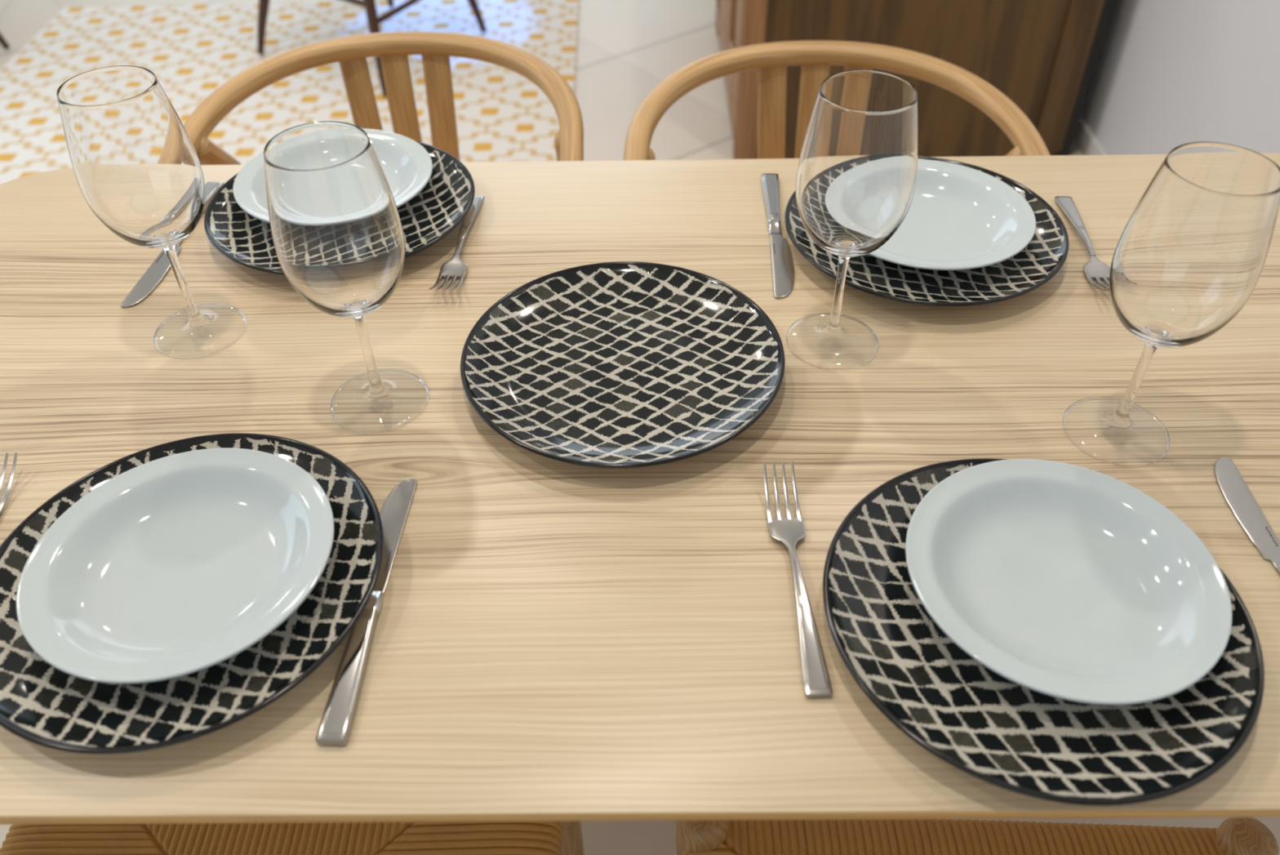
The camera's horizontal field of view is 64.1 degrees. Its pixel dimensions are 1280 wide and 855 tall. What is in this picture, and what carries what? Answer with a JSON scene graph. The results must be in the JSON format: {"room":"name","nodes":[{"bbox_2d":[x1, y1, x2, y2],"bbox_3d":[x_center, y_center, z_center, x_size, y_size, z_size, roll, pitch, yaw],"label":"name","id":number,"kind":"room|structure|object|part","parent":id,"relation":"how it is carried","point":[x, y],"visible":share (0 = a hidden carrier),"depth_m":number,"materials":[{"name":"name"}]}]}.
{"room":"dining room","nodes":[
{"label":"dining room","id":0,"kind":"room"},
{"bbox_2d":[0,0,1279,854],"bbox_3d":[-1.658,-0.318,2.367,5.850,0.100,9.300,-1,43,0],"label":"floor","id":1,"kind":"structure","parent":0,"point":[625,48],"depth_m":3.04,"materials":[{"name":"tile"}]},
{"bbox_2d":[0,32,9,49],"bbox_3d":[-2.322,-1.453,2.877,0.557,0.875,0.526,25,49,25],"label":"chair","id":2,"kind":"object","parent":1,"relation":"on","point":[4,44],"visible":1,"depth_m":3.22,"materials":[{"name":"brown wood"}]},
{"bbox_2d":[0,0,579,184],"bbox_3d":[-1.067,-0.822,2.819,1.761,0.008,1.860,-1,43,0],"label":"area rug","id":3,"kind":"object","parent":1,"relation":"on","point":[192,51],"visible":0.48,"depth_m":3.10,"materials":[{"name":"multicoloured fabric"}]},
{"bbox_2d":[257,0,486,96],"bbox_3d":[-0.813,-1.518,2.906,0.557,0.875,0.526,25,49,25],"label":"chair","id":4,"kind":"object","parent":3,"relation":"on","point":[374,21],"visible":0.84,"depth_m":2.94,"materials":[{"name":"brown wood"}]},
{"bbox_3d":[-1.104,-1.321,3.026,0.164,0.432,0.031,-6,43,-6],"label":"leg","id":5,"kind":"part","parent":4,"relation":"part of","materials":[{"name":"brown wood"}]},
{"bbox_3d":[-0.748,-1.158,2.844,0.030,0.432,0.165,-9,44,-9],"label":"leg","id":6,"kind":"part","parent":4,"relation":"part of","materials":[{"name":"brown wood"}]},
{"bbox_3d":[-0.833,-1.528,3.243,0.031,0.432,0.146,-4,43,-3],"label":"leg","id":7,"kind":"part","parent":4,"relation":"part of","materials":[{"name":"brown wood"}]},
{"bbox_3d":[-0.564,-1.410,3.111,0.148,0.432,0.031,-13,44,-12],"label":"leg","id":8,"kind":"part","parent":4,"relation":"part of","materials":[{"name":"brown wood"}]},
{"bbox_2d":[0,820,584,854],"bbox_3d":[-0.334,0.487,0.873,0.530,0.716,0.530,-1,43,0],"label":"dining chair","id":9,"kind":"object","parent":1,"relation":"on","point":[562,837],"visible":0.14,"depth_m":0.90,"materials":[{"name":"wicker"}]},
{"bbox_3d":[-0.091,0.420,1.129,0.048,0.457,0.046,-1,43,0],"label":"leg","id":10,"kind":"part","parent":9,"relation":"part of","materials":[{"name":"brown wood"}]},
{"bbox_2d":[183,31,583,164],"bbox_3d":[-0.333,-0.144,1.552,0.530,0.716,0.530,-1,43,0],"label":"dining chair","id":11,"kind":"object","parent":1,"relation":"on","point":[393,49],"visible":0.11,"depth_m":1.48,"materials":[{"name":"wood"}]},
{"bbox_3d":[-0.567,-0.211,1.651,0.046,0.685,0.279,4,43,5],"label":"leg","id":12,"kind":"part","parent":11,"relation":"part of","materials":[{"name":"brown wood"}]},
{"bbox_3d":[-0.104,-0.220,1.653,0.046,0.685,0.279,-6,43,-6],"label":"leg","id":13,"kind":"part","parent":11,"relation":"part of","materials":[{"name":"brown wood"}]},
{"bbox_2d":[0,152,1279,823],"bbox_3d":[0.072,0.232,1.115,1.604,0.744,0.764,-1,43,0],"label":"dining table","id":14,"kind":"object","parent":1,"relation":"on","point":[553,640],"visible":0.56,"depth_m":0.78,"materials":[{"name":"brown wood"}]},
{"bbox_2d":[0,452,17,513],"bbox_3d":[-0.486,0.090,0.716,0.026,0.018,0.190,-1,43,0],"label":"fork","id":15,"kind":"object","parent":14,"relation":"on","point":[5,497],"visible":1,"depth_m":0.77,"materials":[{"name":"silver metal"}]},
{"bbox_2d":[56,65,246,358],"bbox_3d":[-0.397,-0.172,0.842,0.091,0.230,0.091,-26,49,-25],"label":"wine glass","id":16,"kind":"object","parent":14,"relation":"on","point":[136,166],"visible":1,"depth_m":0.78,"materials":[{"name":"clear glass"}]},
{"bbox_2d":[56,65,204,250],"bbox_3d":[-0.398,-0.204,0.812,0.091,0.143,0.091,-1,43,0],"label":"bowl","id":17,"kind":"object","parent":16,"relation":"on","point":[135,164],"depth_m":0.78,"materials":[{"name":"clear glass"}]},
{"bbox_3d":[-0.396,-0.124,0.886,0.014,0.075,0.014,-1,43,0],"label":"stem","id":18,"kind":"part","parent":16,"relation":"part of","materials":[{"name":"clear glass"}]},
{"bbox_2d":[120,181,223,307],"bbox_3d":[-0.465,-0.190,1.026,0.022,0.009,0.223,2,43,3],"label":"table knife","id":19,"kind":"object","parent":14,"relation":"on","point":[157,271],"visible":0.55,"depth_m":0.98,"materials":[{"name":"silver metal"}]},
{"bbox_3d":[-0.468,-0.149,0.987,0.021,0.002,0.110,3,43,4],"label":"blade","id":20,"kind":"part","parent":19,"relation":"part of","materials":[{"name":"silver metal"}]},
{"bbox_3d":[-0.463,-0.233,1.072,0.019,0.008,0.096,2,43,4],"label":"handle","id":21,"kind":"part","parent":19,"relation":"part of","materials":[{"name":"silver metal"}]},
{"bbox_2d":[0,432,383,754],"bbox_3d":[-0.310,0.104,0.696,0.270,0.024,0.270,-27,49,-25],"label":"dinner plate","id":22,"kind":"object","parent":14,"relation":"on","point":[42,704],"visible":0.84,"depth_m":0.65,"materials":[{"name":"black ceramic"}]},
{"bbox_2d":[16,447,334,683],"bbox_3d":[-0.309,0.093,0.695,0.202,0.026,0.202,6,43,8],"label":"plate","id":23,"kind":"object","parent":22,"relation":"on","point":[176,565],"visible":1,"depth_m":0.70,"materials":[{"name":"grey ceramic"}]},
{"bbox_2d":[204,141,475,275],"bbox_3d":[-0.304,-0.225,1.050,0.270,0.024,0.270,11,44,12],"label":"dinner plate","id":24,"kind":"object","parent":14,"relation":"on","point":[447,197],"visible":0.4,"depth_m":1.03,"materials":[{"name":"black ceramic"}]},
{"bbox_2d":[232,128,432,222],"bbox_3d":[-0.317,-0.253,1.067,0.202,0.026,0.202,-1,43,0],"label":"plate","id":25,"kind":"object","parent":24,"relation":"on","point":[406,166],"visible":0.44,"depth_m":1.07,"materials":[{"name":"grey ceramic"}]},
{"bbox_2d":[263,121,428,432],"bbox_3d":[-0.217,-0.107,0.769,0.091,0.230,0.091,1,43,2],"label":"wine glass","id":26,"kind":"object","parent":14,"relation":"on","point":[336,227],"visible":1,"depth_m":0.71,"materials":[{"name":"clear glass"}]},
{"bbox_2d":[263,121,404,319],"bbox_3d":[-0.218,-0.139,0.739,0.091,0.143,0.091,19,46,20],"label":"bowl","id":27,"kind":"object","parent":26,"relation":"on","point":[336,227],"depth_m":0.71,"materials":[{"name":"clear glass"}]},
{"bbox_3d":[-0.216,-0.059,0.813,0.014,0.075,0.014,19,46,20],"label":"stem","id":28,"kind":"part","parent":26,"relation":"part of","materials":[{"name":"clear glass"}]},
{"bbox_2d":[315,478,416,745],"bbox_3d":[-0.184,0.113,0.695,0.022,0.009,0.223,1,43,2],"label":"table knife","id":29,"kind":"object","parent":14,"relation":"on","point":[335,726],"visible":0.84,"depth_m":0.66,"materials":[{"name":"silver metal"}]},
{"bbox_3d":[-0.184,0.156,0.648,0.019,0.008,0.096,1,43,2],"label":"handle","id":30,"kind":"part","parent":29,"relation":"part of","materials":[{"name":"silver metal"}]},
{"bbox_3d":[-0.183,0.077,0.739,0.021,0.002,0.110,2,43,3],"label":"blade","id":31,"kind":"part","parent":29,"relation":"part of","materials":[{"name":"silver metal"}]},
{"bbox_2d":[428,195,484,289],"bbox_3d":[-0.177,-0.185,1.007,0.026,0.018,0.190,1,43,2],"label":"fork","id":32,"kind":"object","parent":14,"relation":"on","point":[455,268],"visible":0.92,"depth_m":0.99,"materials":[{"name":"silver metal"}]},
{"bbox_3d":[-0.176,-0.206,1.037,0.017,0.008,0.116,1,43,2],"label":"handle","id":33,"kind":"part","parent":32,"relation":"part of","materials":[{"name":"silver metal"}]},
{"bbox_2d":[460,261,785,467],"bbox_3d":[-0.014,-0.055,0.861,0.270,0.024,0.270,-3,43,-2],"label":"dinner plate","id":34,"kind":"object","parent":14,"relation":"on","point":[621,364],"visible":1,"depth_m":0.86,"materials":[{"name":"black ceramic"}]},
{"bbox_2d":[760,173,794,298],"bbox_3d":[0.139,-0.198,1.024,0.022,0.009,0.223,1,43,2],"label":"table knife","id":35,"kind":"object","parent":14,"relation":"on","point":[782,264],"visible":1,"depth_m":1.01,"materials":[{"name":"silver metal"}]},
{"bbox_3d":[0.138,-0.241,1.070,0.019,0.008,0.096,1,43,2],"label":"handle","id":36,"kind":"part","parent":35,"relation":"part of","materials":[{"name":"silver metal"}]},
{"bbox_3d":[0.137,-0.157,0.985,0.021,0.002,0.110,2,43,3],"label":"blade","id":37,"kind":"part","parent":35,"relation":"part of","materials":[{"name":"silver metal"}]},
{"bbox_2d":[763,461,832,697],"bbox_3d":[0.107,0.097,0.699,0.026,0.018,0.190,-2,43,-1],"label":"fork","id":38,"kind":"object","parent":14,"relation":"on","point":[789,531],"visible":1,"depth_m":0.68,"materials":[{"name":"silver metal"}]},
{"bbox_3d":[0.109,0.125,0.675,0.017,0.008,0.116,-2,43,-1],"label":"handle","id":39,"kind":"part","parent":38,"relation":"part of","materials":[{"name":"silver metal"}]},
{"bbox_2d":[786,70,918,369],"bbox_3d":[0.167,-0.160,0.820,0.091,0.230,0.091,24,48,24],"label":"wine glass","id":40,"kind":"object","parent":14,"relation":"on","point":[856,174],"visible":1,"depth_m":0.76,"materials":[{"name":"clear glass"}]},
{"bbox_3d":[0.168,-0.113,0.864,0.014,0.075,0.014,-27,49,-25],"label":"stem","id":41,"kind":"part","parent":40,"relation":"part of","materials":[{"name":"clear glass"}]},
{"bbox_2d":[795,70,918,259],"bbox_3d":[0.167,-0.192,0.790,0.091,0.143,0.091,-27,49,-25],"label":"bowl","id":42,"kind":"object","parent":40,"relation":"on","point":[857,168],"depth_m":0.76,"materials":[{"name":"clear glass"}]},
{"bbox_2d":[784,155,1069,306],"bbox_3d":[0.277,-0.191,1.003,0.270,0.024,0.270,-27,49,-25],"label":"dinner plate","id":43,"kind":"object","parent":14,"relation":"on","point":[1047,251],"visible":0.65,"depth_m":0.96,"materials":[{"name":"black ceramic"}]},
{"bbox_2d":[868,159,1035,270],"bbox_3d":[0.280,-0.202,1.002,0.202,0.026,0.202,-30,50,-28],"label":"plate","id":44,"kind":"object","parent":43,"relation":"on","point":[958,217],"visible":0.62,"depth_m":1.00,"materials":[{"name":"grey ceramic"}]},
{"bbox_2d":[822,457,1264,805],"bbox_3d":[0.254,0.122,0.665,0.270,0.024,0.270,26,49,26],"label":"dinner plate","id":45,"kind":"object","parent":14,"relation":"on","point":[1001,731],"visible":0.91,"depth_m":0.62,"materials":[{"name":"black ceramic"}]},
{"bbox_2d":[905,458,1231,704],"bbox_3d":[0.277,0.101,0.676,0.202,0.026,0.202,-22,47,-21],"label":"plate","id":46,"kind":"object","parent":45,"relation":"on","point":[1063,580],"visible":1,"depth_m":0.68,"materials":[{"name":"grey ceramic"}]},
{"bbox_2d":[1054,195,1110,291],"bbox_3d":[0.435,-0.181,0.991,0.026,0.018,0.190,2,43,3],"label":"fork","id":47,"kind":"object","parent":14,"relation":"on","point":[1095,268],"visible":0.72,"depth_m":0.98,"materials":[{"name":"silver metal"}]},
{"bbox_3d":[0.437,-0.203,1.021,0.017,0.008,0.116,2,43,3],"label":"handle","id":48,"kind":"part","parent":47,"relation":"part of","materials":[{"name":"silver metal"}]},
{"bbox_2d":[1062,142,1279,466],"bbox_3d":[0.375,-0.082,0.731,0.091,0.230,0.091,-16,45,-16],"label":"wine glass","id":49,"kind":"object","parent":14,"relation":"on","point":[1192,252],"visible":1,"depth_m":0.67,"materials":[{"name":"clear glass"}]},
{"bbox_3d":[0.376,-0.034,0.775,0.014,0.075,0.014,-7,43,-6],"label":"stem","id":50,"kind":"part","parent":49,"relation":"part of","materials":[{"name":"clear glass"}]},
{"bbox_2d":[1109,142,1279,347],"bbox_3d":[0.375,-0.114,0.701,0.091,0.143,0.091,-7,43,-6],"label":"bowl","id":51,"kind":"object","parent":49,"relation":"on","point":[1192,252],"depth_m":0.67,"materials":[{"name":"clear glass"}]},
{"bbox_2d":[1214,457,1279,573],"bbox_3d":[0.443,0.097,0.701,0.022,0.009,0.223,-1,43,0],"label":"table knife","id":52,"kind":"object","parent":14,"relation":"on","point":[1233,486],"visible":1,"depth_m":0.74,"materials":[{"name":"silver metal"}]},
{"bbox_2d":[623,40,1050,159],"bbox_3d":[0.248,-0.115,1.509,0.530,0.716,0.530,0,43,1],"label":"dining chair","id":53,"kind":"object","parent":1,"relation":"on","point":[815,58],"visible":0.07,"depth_m":1.43,"materials":[{"name":"wood"}]},
{"bbox_3d":[0.019,-0.187,1.614,0.046,0.685,0.279,5,43,7],"label":"leg","id":54,"kind":"part","parent":53,"relation":"part of","materials":[{"name":"brown wood"}]},
{"bbox_3d":[0.482,-0.185,1.604,0.046,0.685,0.279,-5,43,-4],"label":"leg","id":55,"kind":"part","parent":53,"relation":"part of","materials":[{"name":"brown wood"}]},
{"bbox_2d":[715,0,1115,159],"bbox_3d":[0.651,-1.378,2.644,0.894,1.020,1.010,-1,43,0],"label":"sideboard","id":56,"kind":"object","parent":1,"relation":"on","point":[1042,55],"visible":0.73,"depth_m":2.45,"materials":[{"name":"brown wood"}]},
{"bbox_3d":[0.260,-1.214,3.014,0.026,0.065,0.258,-1,43,0],"label":"door rail","id":57,"kind":"part","parent":56,"relation":"part of","materials":[{"name":"brown wood"}]},
{"bbox_3d":[0.271,-1.030,2.926,0.054,0.065,0.770,-1,43,0],"label":"rail","id":58,"kind":"part","parent":56,"relation":"part of","materials":[{"name":"brown wood"}]},
{"bbox_3d":[0.260,-0.957,2.737,0.026,0.065,0.258,-1,43,0],"label":"door rail","id":59,"kind":"part","parent":56,"relation":"part of","materials":[{"name":"brown wood"}]},
{"bbox_3d":[0.262,-1.230,2.483,0.016,0.710,0.268,-1,43,0],"label":"door","id":60,"kind":"part","parent":56,"relation":"part of","materials":[{"name":"brown wood"}]},
{"bbox_2d":[675,817,1279,854],"bbox_3d":[0.278,0.576,0.765,0.530,0.716,0.530,1,43,2],"label":"dining chair","id":61,"kind":"object","parent":1,"relation":"on","point":[1234,835],"visible":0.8,"depth_m":0.88,"materials":[{"name":"wood"}]},
{"bbox_3d":[0.057,0.502,1.039,0.046,0.457,0.048,1,43,2],"label":"leg","id":62,"kind":"part","parent":61,"relation":"part of","materials":[{"name":"brown wood"}]},
{"bbox_3d":[0.523,0.511,1.020,0.046,0.457,0.048,1,43,2],"label":"leg","id":63,"kind":"part","parent":61,"relation":"part of","materials":[{"name":"brown wood"}]},
{"bbox_2d":[1080,0,1279,155],"bbox_3d":[1.199,-1.387,1.373,0.100,2.750,9.100,-1,43,0],"label":"wall","id":64,"kind":"structure","parent":0,"point":[1168,74],"depth_m":2.17,"materials":[{"name":"white paint"}]},
{"bbox_2d":[1073,116,1107,155],"bbox_3d":[1.160,-0.402,2.289,0.012,0.060,9.100,-1,43,0],"label":"baseboard","id":65,"kind":"structure","parent":64,"relation":"attached to","point":[1086,141],"depth_m":2.64,"materials":[{"name":"white"}]}
]}

